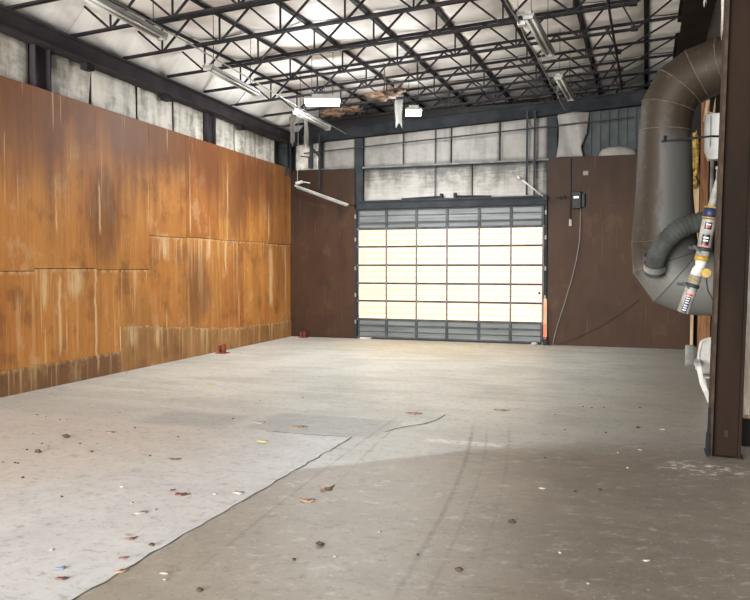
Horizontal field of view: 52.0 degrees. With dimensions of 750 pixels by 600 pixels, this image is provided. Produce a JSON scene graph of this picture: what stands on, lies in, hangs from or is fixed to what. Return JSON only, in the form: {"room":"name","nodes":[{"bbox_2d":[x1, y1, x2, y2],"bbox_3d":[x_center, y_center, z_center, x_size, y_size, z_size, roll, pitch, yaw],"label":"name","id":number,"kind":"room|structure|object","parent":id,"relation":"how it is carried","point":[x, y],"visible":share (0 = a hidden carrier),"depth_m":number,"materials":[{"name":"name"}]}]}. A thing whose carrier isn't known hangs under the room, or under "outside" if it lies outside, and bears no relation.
{"room":"empty warehouse","nodes":[
{"label":"empty warehouse","id":0,"kind":"room"},
{"bbox_2d":[0,14,290,397],"bbox_3d":[-4.604,-2.140,14.126,0.370,6.842,19.640,1,3,18],"label":"wall","id":1,"kind":"structure","parent":0,"point":[121,207],"depth_m":13.81,"materials":[{"name":"brown"}]},
{"bbox_2d":[278,134,290,176],"bbox_3d":[-2.418,-3.851,20.547,0.280,1.100,0.250,1,3,19],"label":"steel column","id":2,"kind":"structure","parent":1,"relation":"attached to","point":[284,150],"depth_m":20.44,"materials":[{"name":"metal"}]},
{"bbox_2d":[0,0,722,131],"bbox_3d":[0.256,-4.913,12.293,14.200,1.590,21.750,1,3,19],"label":"ceiling","id":3,"kind":"structure","parent":0,"point":[61,15],"depth_m":15.15,"materials":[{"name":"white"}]},
{"bbox_2d":[84,0,167,40],"bbox_3d":[-3.368,-4.307,10.178,0.172,1.147,2.075,1,3,15],"label":"strip light","id":4,"kind":"object","parent":3,"relation":"hanging from","point":[107,6],"visible":1,"depth_m":10.35,"materials":[{"name":"white metal"}]},
{"bbox_2d":[111,0,346,133],"bbox_3d":[-2.362,-4.027,13.809,0.048,0.063,12.433,1,3,15],"label":"conduit","id":5,"kind":"object","parent":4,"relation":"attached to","point":[114,1],"visible":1,"depth_m":12.60,"materials":[{"name":"metal"}]},
{"bbox_2d":[108,0,342,115],"bbox_3d":[-3.682,-4.964,14.073,0.090,0.126,20.500,1,3,19],"label":"purlin","id":6,"kind":"object","parent":3,"relation":"attached to","point":[139,13],"visible":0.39,"depth_m":14.74,"materials":[{"name":"metal"}]},
{"bbox_2d":[202,16,259,95],"bbox_3d":[-2.542,-4.444,13.764,0.172,1.147,2.016,1,3,15],"label":"strip light","id":7,"kind":"object","parent":3,"relation":"hanging from","point":[208,67],"visible":0.96,"depth_m":13.56,"materials":[{"name":"white metal"}]},
{"bbox_2d":[190,0,383,112],"bbox_3d":[-2.582,-5.007,13.685,0.090,0.126,20.500,1,3,19],"label":"purlin","id":8,"kind":"object","parent":3,"relation":"attached to","point":[197,2],"visible":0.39,"depth_m":14.99,"materials":[{"name":"metal"}]},
{"bbox_2d":[289,114,295,146],"bbox_3d":[-2.134,-4.451,19.907,0.111,0.945,0.328,-2,3,-34],"label":"scrap","id":9,"kind":"object","parent":3,"relation":"hanging from","point":[292,118],"visible":0.8,"depth_m":19.92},
{"bbox_2d":[303,99,308,147],"bbox_3d":[-1.760,-4.527,19.746,0.126,1.280,0.120,1,3,19],"label":"scrap","id":10,"kind":"object","parent":3,"relation":"hanging from","point":[306,132],"visible":0.65,"depth_m":19.77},
{"bbox_2d":[292,88,330,130],"bbox_3d":[-1.409,-4.595,17.423,0.172,1.148,2.054,1,3,16],"label":"strip light","id":11,"kind":"object","parent":3,"relation":"hanging from","point":[298,112],"visible":0.91,"depth_m":17.20,"materials":[{"name":"white metal"}]},
{"bbox_2d":[304,57,339,105],"bbox_3d":[-1.076,-4.575,15.731,0.720,1.147,0.260,0,3,0],"label":"light","id":12,"kind":"object","parent":3,"relation":"hanging from","point":[316,99],"visible":0.76,"depth_m":15.64,"materials":[{"name":"white metal"}]},
{"bbox_2d":[318,80,361,117],"bbox_3d":[-0.822,-4.759,18.135,1.108,0.892,0.770,1,3,19],"label":"insulation","id":13,"kind":"object","parent":3,"relation":"attached to","point":[326,112],"visible":0.98,"depth_m":18.07},
{"bbox_2d":[275,3,428,109],"bbox_3d":[-1.483,-5.050,13.297,0.090,0.126,20.500,1,3,19],"label":"purlin","id":14,"kind":"object","parent":3,"relation":"attached to","point":[283,7],"visible":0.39,"depth_m":14.93,"materials":[{"name":"metal"}]},
{"bbox_2d":[363,63,406,101],"bbox_3d":[0.224,-4.785,16.794,0.808,0.890,0.829,-2,3,-41],"label":"insulation","id":15,"kind":"object","parent":3,"relation":"hanging from","point":[383,95],"visible":0.99,"depth_m":16.68},
{"bbox_2d":[393,80,402,127],"bbox_3d":[0.547,-4.673,18.269,0.246,1.180,0.117,0,3,-6],"label":"scrap","id":16,"kind":"object","parent":3,"relation":"hanging from","point":[398,104],"visible":0.63,"depth_m":18.26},
{"bbox_2d":[349,0,469,105],"bbox_3d":[-0.384,-5.093,12.909,0.090,0.126,20.500,1,3,19],"label":"purlin","id":17,"kind":"object","parent":3,"relation":"attached to","point":[354,2],"visible":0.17,"depth_m":15.41,"materials":[{"name":"metal"}]},
{"bbox_2d":[405,67,421,115],"bbox_3d":[0.864,-4.712,17.207,0.360,1.130,0.260,0,3,0],"label":"light","id":18,"kind":"object","parent":3,"relation":"hanging from","point":[413,110],"visible":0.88,"depth_m":17.16,"materials":[{"name":"white metal"}]},
{"bbox_2d":[426,0,511,103],"bbox_3d":[0.715,-5.137,12.520,0.090,0.126,20.500,1,3,19],"label":"purlin","id":19,"kind":"object","parent":3,"relation":"attached to","point":[440,14],"visible":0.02,"depth_m":15.41,"materials":[{"name":"metal"}]},
{"bbox_2d":[500,0,555,99],"bbox_3d":[1.814,-5.180,12.132,0.090,0.126,20.500,1,3,19],"label":"purlin","id":20,"kind":"object","parent":3,"relation":"attached to","point":[507,9],"visible":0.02,"depth_m":16.08,"materials":[{"name":"metal"}]},
{"bbox_2d":[522,0,554,56],"bbox_3d":[2.577,-4.646,12.004,0.172,1.144,2.161,1,3,21],"label":"strip light","id":21,"kind":"object","parent":3,"relation":"hanging from","point":[530,18],"visible":1,"depth_m":11.83,"materials":[{"name":"white metal"}]},
{"bbox_2d":[553,56,574,100],"bbox_3d":[3.836,-4.800,15.522,0.172,1.145,2.041,1,3,21],"label":"strip light","id":22,"kind":"object","parent":3,"relation":"hanging from","point":[560,80],"visible":0.93,"depth_m":15.34,"materials":[{"name":"white metal"}]},
{"bbox_2d":[574,0,600,94],"bbox_3d":[2.913,-5.223,11.743,0.090,0.126,20.500,1,3,19],"label":"purlin","id":23,"kind":"object","parent":3,"relation":"attached to","point":[576,2],"visible":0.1,"depth_m":15.68,"materials":[{"name":"metal"}]},
{"bbox_2d":[644,0,648,89],"bbox_3d":[4.013,-5.266,11.355,0.090,0.126,20.500,1,3,19],"label":"purlin","id":24,"kind":"object","parent":3,"relation":"attached to","point":[646,2],"visible":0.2,"depth_m":15.81,"materials":[{"name":"metal"}]},
{"bbox_2d":[0,336,749,599],"bbox_3d":[-0.766,1.500,11.474,19.000,0.200,27.000,1,3,19],"label":"floor","id":25,"kind":"structure","parent":0,"point":[446,490],"depth_m":6.96,"materials":[{"name":"concrete"}]},
{"bbox_2d":[28,44,54,268],"bbox_3d":[-5.238,-1.276,12.056,0.200,5.296,0.340,1,3,19],"label":"steel column","id":26,"kind":"structure","parent":25,"relation":"on","point":[39,59],"depth_m":11.96,"materials":[{"name":"dark steel"},{"name":"dark grey paint"}]},
{"bbox_2d":[0,4,296,146],"bbox_3d":[-4.506,-4.109,13.775,0.260,0.625,19.212,1,3,18],"label":"beam","id":27,"kind":"structure","parent":26,"relation":"on","point":[14,24],"depth_m":13.70,"materials":[{"name":"dark steel"},{"name":"dark grey paint"}]},
{"bbox_2d":[0,32,27,83],"bbox_3d":[-5.742,-3.486,10.424,0.060,0.870,2.811,1,3,18],"label":"blanket","id":28,"kind":"object","parent":27,"relation":"attached to","point":[13,52],"visible":0.76,"depth_m":11.48,"materials":[{"name":"fabric"}]},
{"bbox_2d":[6,0,58,9],"bbox_3d":[-0.906,-4.631,9.526,9.394,1.033,0.120,1,3,19],"label":"joist","id":29,"kind":"object","parent":27,"relation":"on","point":[35,2],"visible":0.81,"depth_m":10.94,"materials":[{"name":"metal"}]},
{"bbox_2d":[51,53,90,103],"bbox_3d":[-5.017,-3.551,12.681,0.071,0.835,1.035,1,3,18],"label":"blanket","id":30,"kind":"object","parent":27,"relation":"attached to","point":[67,78],"visible":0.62,"depth_m":12.62,"materials":[{"name":"fabric"}]},
{"bbox_2d":[90,70,135,118],"bbox_3d":[-4.662,-3.584,13.786,0.073,0.836,1.231,1,3,18],"label":"blanket","id":31,"kind":"object","parent":27,"relation":"attached to","point":[110,93],"visible":0.73,"depth_m":13.70,"materials":[{"name":"fabric"}]},
{"bbox_2d":[137,87,171,129],"bbox_3d":[-4.271,-3.620,14.979,0.065,0.830,1.134,1,3,18],"label":"blanket","id":32,"kind":"object","parent":27,"relation":"attached to","point":[150,109],"visible":0.67,"depth_m":14.86,"materials":[{"name":"white plastic"}]},
{"bbox_2d":[70,0,275,36],"bbox_3d":[-0.465,-4.687,10.833,9.428,1.034,0.120,1,3,19],"label":"joist","id":33,"kind":"object","parent":27,"relation":"on","point":[241,3],"visible":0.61,"depth_m":11.77,"materials":[{"name":"metal"}]},
{"bbox_2d":[173,101,202,139],"bbox_3d":[-3.900,-3.653,16.111,0.056,0.825,1.103,1,3,18],"label":"blanket","id":34,"kind":"object","parent":27,"relation":"attached to","point":[188,121],"visible":0.85,"depth_m":16.02,"materials":[{"name":"white plastic"}]},
{"bbox_2d":[216,118,233,149],"bbox_3d":[-3.450,-3.695,17.525,0.072,0.818,0.990,1,3,17],"label":"blanket","id":35,"kind":"object","parent":27,"relation":"attached to","point":[224,130],"visible":0.7,"depth_m":17.52,"materials":[{"name":"white plastic"}]},
{"bbox_2d":[234,125,254,156],"bbox_3d":[-3.125,-3.725,18.529,0.072,0.815,1.034,1,3,17],"label":"blanket","id":36,"kind":"object","parent":27,"relation":"attached to","point":[244,140],"visible":0.71,"depth_m":18.44,"materials":[{"name":"white plastic"}]},
{"bbox_2d":[255,134,273,162],"bbox_3d":[-2.788,-3.756,19.569,0.071,0.812,1.068,1,3,17],"label":"blanket","id":37,"kind":"object","parent":27,"relation":"attached to","point":[264,147],"visible":0.8,"depth_m":19.45,"materials":[{"name":"fabric"}]},
{"bbox_2d":[123,0,477,59],"bbox_3d":[-0.024,-4.743,12.139,9.463,1.036,0.120,1,3,19],"label":"joist","id":38,"kind":"object","parent":27,"relation":"on","point":[417,7],"visible":0.77,"depth_m":12.75,"materials":[{"name":"metal"}]},
{"bbox_2d":[54,576,69,579],"bbox_3d":[-1.899,1.691,4.679,0.083,0.011,0.053,1,3,19],"label":"dry leaf","id":39,"kind":"object","parent":25,"relation":"on","point":[64,577],"visible":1,"depth_m":4.67,"materials":[{"name":"plant"}]},
{"bbox_2d":[113,568,129,572],"bbox_3d":[-1.584,1.685,4.788,0.077,0.012,0.075,1,3,19],"label":"dry leaf","id":40,"kind":"object","parent":25,"relation":"on","point":[120,570],"visible":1,"depth_m":4.78,"materials":[{"name":"plant"}]},
{"bbox_2d":[136,510,147,514],"bbox_3d":[-1.803,1.636,5.925,0.111,0.011,0.068,-2,3,-44],"label":"paper scrap","id":41,"kind":"object","parent":25,"relation":"on","point":[144,511],"visible":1,"depth_m":5.92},
{"bbox_2d":[175,492,190,495],"bbox_3d":[-1.611,1.615,6.415,0.120,0.011,0.112,-2,3,-32],"label":"dry leaf","id":42,"kind":"object","parent":25,"relation":"on","point":[177,493],"visible":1,"depth_m":6.40,"materials":[{"name":"plant"}]},
{"bbox_2d":[201,113,216,239],"bbox_3d":[-3.658,-1.451,16.939,0.200,5.219,0.340,1,3,19],"label":"steel column","id":43,"kind":"structure","parent":25,"relation":"on","point":[209,122],"depth_m":16.86,"materials":[{"name":"grey metal"}]},
{"bbox_2d":[72,435,351,599],"bbox_3d":[-1.378,1.639,5.931,0.421,0.001,5.733,1,3,19],"label":"crack","id":44,"kind":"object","parent":25,"relation":"on","point":[326,435],"depth_m":5.61,"materials":[{"name":"concrete"}]},
{"bbox_2d":[215,344,229,353],"bbox_3d":[-3.339,1.066,16.833,0.240,0.200,0.200,1,3,19],"label":"bracket","id":45,"kind":"object","parent":25,"relation":"on","point":[223,347],"visible":1,"depth_m":16.80,"materials":[{"name":"red metal"}]},
{"bbox_2d":[298,331,307,337],"bbox_3d":[-1.910,0.915,20.508,0.216,0.180,0.180,1,3,19],"label":"bracket","id":46,"kind":"object","parent":25,"relation":"on","point":[301,333],"visible":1,"depth_m":20.48,"materials":[{"name":"red metal"}]},
{"bbox_2d":[299,498,315,502],"bbox_3d":[-0.547,1.616,6.235,0.137,0.024,0.106,1,3,19],"label":"dry leaf","id":47,"kind":"object","parent":25,"relation":"on","point":[301,499],"visible":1,"depth_m":6.22,"materials":[{"name":"plant"}]},
{"bbox_2d":[320,484,334,490],"bbox_3d":[-0.411,1.596,6.542,0.104,0.037,0.133,1,3,19],"label":"dry leaf","id":48,"kind":"object","parent":25,"relation":"on","point":[332,486],"visible":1,"depth_m":6.55,"materials":[{"name":"plant"}]},
{"bbox_2d":[354,138,364,335],"bbox_3d":[-0.405,-1.615,20.311,0.240,5.253,0.155,1,3,19],"label":"steel column","id":49,"kind":"structure","parent":25,"relation":"on","point":[358,142],"depth_m":20.17,"materials":[{"name":"metal"}]},
{"bbox_2d":[357,193,547,209],"bbox_3d":[1.861,-2.509,19.314,4.850,0.355,0.250,1,3,19],"label":"header beam","id":50,"kind":"structure","parent":49,"relation":"attached to","point":[457,200],"depth_m":19.19,"materials":[{"name":"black metal"}]},
{"bbox_2d":[364,164,471,200],"bbox_3d":[1.077,-2.980,19.730,2.860,0.870,0.062,1,3,19],"label":"blanket","id":51,"kind":"object","parent":50,"relation":"attached to","point":[401,182],"visible":0.84,"depth_m":19.72,"materials":[{"name":"plastic"}]},
{"bbox_2d":[473,161,546,196],"bbox_3d":[3.308,-2.946,18.947,1.810,0.870,0.063,1,3,19],"label":"blanket","id":52,"kind":"object","parent":50,"relation":"attached to","point":[493,179],"visible":0.87,"depth_m":18.94,"materials":[{"name":"plastic"}]},
{"bbox_2d":[517,176,547,199],"bbox_3d":[3.769,-2.686,18.425,0.750,0.597,0.140,0,3,6],"label":"bar","id":53,"kind":"object","parent":50,"relation":"attached to","point":[545,197],"visible":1,"depth_m":18.38,"materials":[{"name":"white paint"}]},
{"bbox_2d":[406,412,421,414],"bbox_3d":[0.502,1.462,9.942,0.221,0.008,0.180,1,3,19],"label":"dry leaf","id":54,"kind":"object","parent":25,"relation":"on","point":[413,413],"visible":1,"depth_m":9.90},
{"bbox_2d":[385,415,444,431],"bbox_3d":[0.505,1.491,9.334,0.422,0.001,1.216,1,3,19],"label":"crack","id":55,"kind":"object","parent":25,"relation":"on","point":[443,415],"depth_m":9.23,"materials":[{"name":"concrete"}]},
{"bbox_2d":[543,299,547,344],"bbox_3d":[4.109,0.530,18.534,0.105,1.121,0.101,1,3,19],"label":"board","id":56,"kind":"object","parent":25,"relation":"on","point":[545,338],"visible":1,"depth_m":18.52,"materials":[{"name":"orange paint"}]},
{"bbox_2d":[546,116,557,298],"bbox_3d":[4.285,-1.672,18.660,0.240,5.510,0.155,1,3,19],"label":"steel column","id":57,"kind":"structure","parent":25,"relation":"on","point":[552,132],"depth_m":18.50,"materials":[{"name":"metal"}]},
{"bbox_2d":[685,345,696,365],"bbox_3d":[6.081,1.055,14.792,0.230,0.400,0.270,1,3,19],"label":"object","id":58,"kind":"object","parent":25,"relation":"on","point":[690,350],"visible":0.83,"depth_m":14.70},
{"bbox_2d":[690,315,693,344],"bbox_3d":[7.180,0.664,17.439,0.060,0.950,0.180,1,3,19],"label":"board","id":59,"kind":"object","parent":25,"relation":"on","point":[691,316],"visible":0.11,"depth_m":17.36,"materials":[{"name":"brown wood"}]},
{"bbox_2d":[694,337,710,401],"bbox_3d":[4.822,0.995,10.809,0.620,0.893,0.690,1,3,19],"label":"plastic chair","id":60,"kind":"object","parent":25,"relation":"on","point":[702,363],"visible":0.4,"depth_m":11.06,"materials":[{"name":"white plastic"}]},
{"bbox_2d":[697,98,709,351],"bbox_3d":[7.162,-1.784,16.766,0.160,5.900,0.100,1,3,19],"label":"stud","id":61,"kind":"object","parent":25,"relation":"on","point":[704,164],"visible":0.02,"depth_m":16.68,"materials":[{"name":"brown wood"}]},
{"bbox_2d":[692,129,700,188],"bbox_3d":[6.997,-3.096,16.929,0.248,1.302,0.246,-1,3,-25],"label":"insulation","id":62,"kind":"object","parent":61,"relation":"attached to","point":[695,142],"visible":0.62,"depth_m":16.86},
{"bbox_2d":[700,315,709,340],"bbox_3d":[6.961,0.667,16.211,0.180,1.050,0.120,1,3,19],"label":"stud","id":63,"kind":"object","parent":25,"relation":"on","point":[705,320],"visible":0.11,"depth_m":16.15,"materials":[{"name":"brown wood"}]},
{"bbox_2d":[711,94,719,322],"bbox_3d":[6.882,-1.778,15.485,0.120,6.000,0.100,1,3,19],"label":"stud","id":64,"kind":"object","parent":25,"relation":"on","point":[717,99],"visible":0.02,"depth_m":15.41,"materials":[{"name":"brown paint"}]},
{"bbox_2d":[703,100,712,121],"bbox_3d":[6.818,-3.856,15.611,0.106,0.430,0.323,-1,3,-30],"label":"wood offcut","id":65,"kind":"object","parent":64,"relation":"attached to","point":[706,111],"visible":0.71,"depth_m":15.68,"materials":[{"name":"wood"}]},
{"bbox_2d":[704,0,749,459],"bbox_3d":[3.569,-1.419,7.621,0.340,5.970,0.350,2,3,19],"label":"steel column","id":66,"kind":"structure","parent":25,"relation":"on","point":[732,222],"depth_m":7.58,"materials":[{"name":"metal"}]},
{"bbox_2d":[673,0,716,57],"bbox_3d":[4.758,-4.890,11.109,0.460,0.660,20.500,1,3,19],"label":"girder","id":67,"kind":"object","parent":66,"relation":"on","point":[696,18],"visible":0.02,"depth_m":13.06,"materials":[{"name":"metal"}]},
{"bbox_2d":[167,0,640,77],"bbox_3d":[0.417,-4.800,13.446,9.498,1.038,0.120,1,3,19],"label":"joist","id":68,"kind":"object","parent":67,"relation":"attached to","point":[631,3],"visible":0.65,"depth_m":13.51,"materials":[{"name":"metal"}]},
{"bbox_2d":[203,0,671,92],"bbox_3d":[0.858,-4.856,14.752,9.532,1.040,0.120,1,3,19],"label":"joist","id":69,"kind":"object","parent":67,"relation":"attached to","point":[634,27],"visible":0.83,"depth_m":14.62,"materials":[{"name":"metal"}]},
{"bbox_2d":[505,0,565,110],"bbox_3d":[2.678,-4.405,12.896,0.135,0.476,10.451,1,3,19],"label":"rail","id":70,"kind":"object","parent":69,"relation":"hanging from","point":[522,23],"visible":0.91,"depth_m":12.03,"materials":[{"name":"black metal"}]},
{"bbox_2d":[234,15,681,105],"bbox_3d":[1.299,-4.912,16.059,9.566,1.042,0.120,1,3,19],"label":"joist","id":71,"kind":"object","parent":67,"relation":"attached to","point":[607,28],"visible":0.8,"depth_m":15.90,"materials":[{"name":"metal"}]},
{"bbox_2d":[606,0,622,89],"bbox_3d":[3.545,-4.601,11.708,0.061,0.044,12.800,1,3,20],"label":"conduit","id":72,"kind":"object","parent":71,"relation":"attached to","point":[608,1],"visible":1,"depth_m":13.86,"materials":[{"name":"metal"}]},
{"bbox_2d":[261,36,678,116],"bbox_3d":[1.740,-4.968,17.366,9.601,1.043,0.120,1,3,19],"label":"joist","id":73,"kind":"object","parent":67,"relation":"attached to","point":[610,47],"visible":0.77,"depth_m":17.12,"materials":[{"name":"metal"}]},
{"bbox_2d":[285,53,675,126],"bbox_3d":[2.182,-5.025,18.672,9.636,1.045,0.120,1,3,19],"label":"joist","id":74,"kind":"object","parent":67,"relation":"attached to","point":[612,63],"visible":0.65,"depth_m":18.32,"materials":[{"name":"metal"}]},
{"bbox_2d":[295,123,355,205],"bbox_3d":[-1.309,-3.513,19.992,1.622,2.182,0.307,0,3,4],"label":"strip light","id":75,"kind":"object","parent":74,"relation":"hanging from","point":[300,181],"visible":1,"depth_m":20.03,"materials":[{"name":"grey metal"}]},
{"bbox_2d":[354,70,656,114],"bbox_3d":[2.623,-5.081,19.979,9.670,1.047,0.120,1,3,19],"label":"joist","id":76,"kind":"object","parent":67,"relation":"attached to","point":[654,71],"visible":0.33,"depth_m":19.52,"materials":[{"name":"metal"}]},
{"bbox_2d":[466,84,649,106],"bbox_3d":[3.064,-5.137,21.285,9.704,1.049,0.120,1,3,19],"label":"joist","id":77,"kind":"object","parent":67,"relation":"attached to","point":[637,86],"visible":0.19,"depth_m":20.57,"materials":[{"name":"metal"}]},
{"bbox_2d":[721,0,723,40],"bbox_3d":[5.081,-4.198,11.187,0.108,0.829,0.055,2,3,43],"label":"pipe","id":78,"kind":"object","parent":67,"relation":"hanging from","point":[722,1],"visible":0.62,"depth_m":11.20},
{"bbox_2d":[677,166,717,313],"bbox_3d":[3.434,-0.608,8.077,0.273,1.526,0.446,-2,3,-43],"label":"tool","id":79,"kind":"object","parent":66,"relation":"hanging from","point":[703,248],"visible":0.91,"depth_m":8.05,"materials":[{"name":"white plastic"}]},
{"bbox_2d":[705,407,710,455],"bbox_3d":[3.310,1.307,7.646,0.044,0.481,0.041,1,3,19],"label":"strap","id":80,"kind":"object","parent":66,"relation":"hanging from","point":[709,408],"visible":1,"depth_m":7.64,"materials":[{"name":"black"}]},
{"bbox_2d":[741,248,749,445],"bbox_3d":[4.044,-1.400,7.974,0.330,5.900,0.092,1,3,19],"label":"board","id":81,"kind":"object","parent":25,"relation":"on","point":[746,396],"visible":0.57,"depth_m":8.07,"materials":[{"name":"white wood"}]},
{"bbox_2d":[290,96,714,348],"bbox_3d":[3.027,-1.887,19.115,13.400,5.900,0.403,1,3,19],"label":"wall","id":82,"kind":"structure","parent":0,"point":[604,284],"depth_m":18.34,"materials":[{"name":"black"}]},
{"bbox_2d":[296,143,318,170],"bbox_3d":[-1.831,-3.881,20.754,0.650,0.741,0.066,1,3,19],"label":"blanket","id":83,"kind":"object","parent":82,"relation":"attached to","point":[300,149],"visible":0.66,"depth_m":20.76,"materials":[{"name":"fabric"}]},
{"bbox_2d":[318,167,353,169],"bbox_3d":[-1.026,-3.467,20.345,0.990,0.040,0.100,1,3,19],"label":"girt","id":84,"kind":"object","parent":82,"relation":"attached to","point":[346,167],"visible":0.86,"depth_m":20.28,"materials":[{"name":"paint"}]},
{"bbox_2d":[354,210,356,338],"bbox_3d":[-0.508,-0.671,20.163,0.060,3.380,0.050,1,3,19],"label":"door track","id":85,"kind":"object","parent":82,"relation":"attached to","point":[355,211],"visible":1,"depth_m":20.15,"materials":[{"name":"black metal"}]},
{"bbox_2d":[357,205,543,344],"bbox_3d":[1.817,-0.639,19.428,4.875,3.380,0.097,1,3,19],"label":"door","id":86,"kind":"structure","parent":82,"relation":"in","point":[450,274],"depth_m":19.38,"materials":[{"name":"metal"}]},
{"bbox_2d":[362,158,548,168],"bbox_3d":[3.436,-3.392,18.780,7.950,0.042,0.100,1,3,19],"label":"girt","id":87,"kind":"object","parent":82,"relation":"attached to","point":[547,158],"visible":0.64,"depth_m":19.25,"materials":[{"name":"paint"}]},
{"bbox_2d":[434,129,435,195],"bbox_3d":[1.519,-3.437,19.430,0.025,1.730,0.012,1,3,19],"label":"batten","id":88,"kind":"object","parent":87,"relation":"attached to","point":[435,129],"visible":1,"depth_m":19.43,"materials":[{"name":"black metal"}]},
{"bbox_2d":[499,122,499,159],"bbox_3d":[3.057,-3.908,18.869,0.025,0.960,0.012,1,3,19],"label":"batten","id":89,"kind":"object","parent":87,"relation":"attached to","point":[499,122],"visible":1,"depth_m":18.87,"materials":[{"name":"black metal"}]},
{"bbox_2d":[294,90,646,145],"bbox_3d":[2.483,-4.509,19.034,10.666,0.869,0.220,1,3,19],"label":"beam","id":90,"kind":"structure","parent":82,"relation":"attached to","point":[633,98],"depth_m":18.94,"materials":[{"name":"metal"}]},
{"bbox_2d":[300,135,321,188],"bbox_3d":[-1.689,-3.642,20.343,0.601,1.400,0.080,1,3,19],"label":"brace","id":91,"kind":"object","parent":90,"relation":"attached to","point":[310,143],"visible":1,"depth_m":20.28,"materials":[{"name":"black metal"}]},
{"bbox_2d":[324,139,353,167],"bbox_3d":[-0.953,-3.893,20.399,0.880,0.796,0.063,1,3,19],"label":"blanket","id":92,"kind":"object","parent":90,"relation":"attached to","point":[339,158],"visible":0.91,"depth_m":20.38,"materials":[{"name":"fabric"}]},
{"bbox_2d":[364,134,403,166],"bbox_3d":[0.226,-3.909,19.985,1.060,0.865,0.065,1,3,19],"label":"blanket","id":93,"kind":"object","parent":90,"relation":"attached to","point":[384,155],"visible":0.94,"depth_m":19.97,"materials":[{"name":"beige plastic"}]},
{"bbox_2d":[404,128,450,164],"bbox_3d":[1.335,-3.925,19.594,1.230,0.930,0.065,1,3,19],"label":"blanket","id":94,"kind":"object","parent":90,"relation":"attached to","point":[421,152],"visible":0.84,"depth_m":19.59,"materials":[{"name":"fabric"}]},
{"bbox_2d":[452,123,499,162],"bbox_3d":[2.509,-3.938,19.180,1.200,0.994,0.064,1,3,19],"label":"blanket","id":95,"kind":"object","parent":90,"relation":"attached to","point":[484,147],"visible":0.93,"depth_m":19.16,"materials":[{"name":"beige plastic"}]},
{"bbox_2d":[501,117,546,160],"bbox_3d":[3.632,-3.951,18.785,1.120,1.053,0.064,1,3,19],"label":"blanket","id":96,"kind":"object","parent":90,"relation":"attached to","point":[513,143],"visible":0.8,"depth_m":18.78,"materials":[{"name":"beige plastic"}]},
{"bbox_2d":[526,110,535,195],"bbox_3d":[3.751,-3.527,18.509,0.231,2.030,0.060,1,3,19],"label":"hanger","id":97,"kind":"object","parent":90,"relation":"hanging from","point":[527,121],"visible":1,"depth_m":18.48,"materials":[{"name":"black metal"}]},
{"bbox_2d":[304,116,633,153],"bbox_3d":[2.029,-4.047,19.044,8.301,0.457,0.040,1,3,19],"label":"rod","id":98,"kind":"object","parent":97,"relation":"attached to","point":[632,116],"visible":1,"depth_m":18.84,"materials":[{"name":"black metal"}]},
{"bbox_2d":[556,112,588,157],"bbox_3d":[4.685,-3.921,18.238,0.750,1.040,0.140,1,3,19],"label":"sheet","id":99,"kind":"object","parent":90,"relation":"hanging from","point":[571,137],"visible":1,"depth_m":18.23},
{"bbox_2d":[544,205,546,298],"bbox_3d":[4.106,-0.601,18.544,0.060,3.380,0.050,1,3,19],"label":"door track","id":100,"kind":"object","parent":82,"relation":"attached to","point":[545,219],"visible":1,"depth_m":18.52,"materials":[{"name":"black metal"}]},
{"bbox_2d":[555,191,584,208],"bbox_3d":[4.615,-2.358,18.214,0.680,0.400,0.190,1,3,19],"label":"control box","id":101,"kind":"object","parent":82,"relation":"attached to","point":[576,197],"visible":1,"depth_m":18.10,"materials":[{"name":"black plastic"}]},
{"bbox_2d":[553,209,580,344],"bbox_3d":[4.582,-0.542,18.364,0.636,3.243,0.046,1,3,19],"label":"cable","id":102,"kind":"object","parent":101,"relation":"hanging from","point":[580,209],"visible":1,"depth_m":18.33,"materials":[{"name":"grey plastic"}]},
{"bbox_2d":[582,193,584,206],"bbox_3d":[4.917,-2.355,18.151,0.070,0.320,0.110,1,3,19],"label":"switch","id":103,"kind":"object","parent":101,"relation":"attached to","point":[583,194],"depth_m":18.10,"materials":[{"name":"black"}]},
{"bbox_2d":[570,159,571,218],"bbox_3d":[4.653,-2.636,18.279,0.030,1.430,0.030,0,3,-3],"label":"conduit","id":104,"kind":"object","parent":82,"relation":"attached to","point":[570,159],"visible":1,"depth_m":18.26,"materials":[{"name":"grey metal"}]},
{"bbox_2d":[559,299,639,344],"bbox_3d":[5.300,0.521,18.189,1.838,1.143,0.016,1,3,19],"label":"cable","id":105,"kind":"object","parent":82,"relation":"attached to","point":[639,299],"visible":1,"depth_m":18.18,"materials":[{"name":"black plastic"}]},
{"bbox_2d":[599,147,636,155],"bbox_3d":[5.679,-3.379,18.013,0.864,0.428,0.119,1,3,19],"label":"lump","id":106,"kind":"object","parent":82,"relation":"on","point":[607,151],"visible":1,"depth_m":17.96,"materials":[{"name":"fabric"}]},
{"bbox_2d":[693,164,699,237],"bbox_3d":[7.121,-2.133,17.072,0.130,1.730,0.040,1,3,19],"label":"board","id":107,"kind":"object","parent":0,"point":[695,191],"visible":0.28,"depth_m":17.04,"materials":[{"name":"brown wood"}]},
{"bbox_3d":[6.808,-2.349,14.239,0.150,7.250,13.650,1,3,19],"label":"wall","id":108,"kind":"structure","parent":0,"visible":0},
{"bbox_2d":[631,35,722,315],"bbox_3d":[5.035,-1.907,11.800,2.084,4.332,1.282,1,3,19],"label":"duct","id":109,"kind":"object","parent":108,"relation":"attached to","point":[664,172],"visible":0.68,"depth_m":11.71,"materials":[{"name":"grey"}]},
{"bbox_2d":[644,212,714,277],"bbox_3d":[4.873,-0.810,11.320,1.725,0.992,0.435,1,3,19],"label":"flexible hose","id":110,"kind":"object","parent":109,"relation":"attached to","point":[655,261],"visible":0.76,"depth_m":11.33,"materials":[{"name":"metal"}]},
{"bbox_2d":[704,113,719,251],"bbox_3d":[5.809,-1.845,12.666,0.720,2.479,0.320,1,3,19],"label":"electrical box","id":111,"kind":"object","parent":108,"relation":"attached to","point":[711,127],"visible":0.5,"depth_m":12.60,"materials":[{"name":"grey metal"}]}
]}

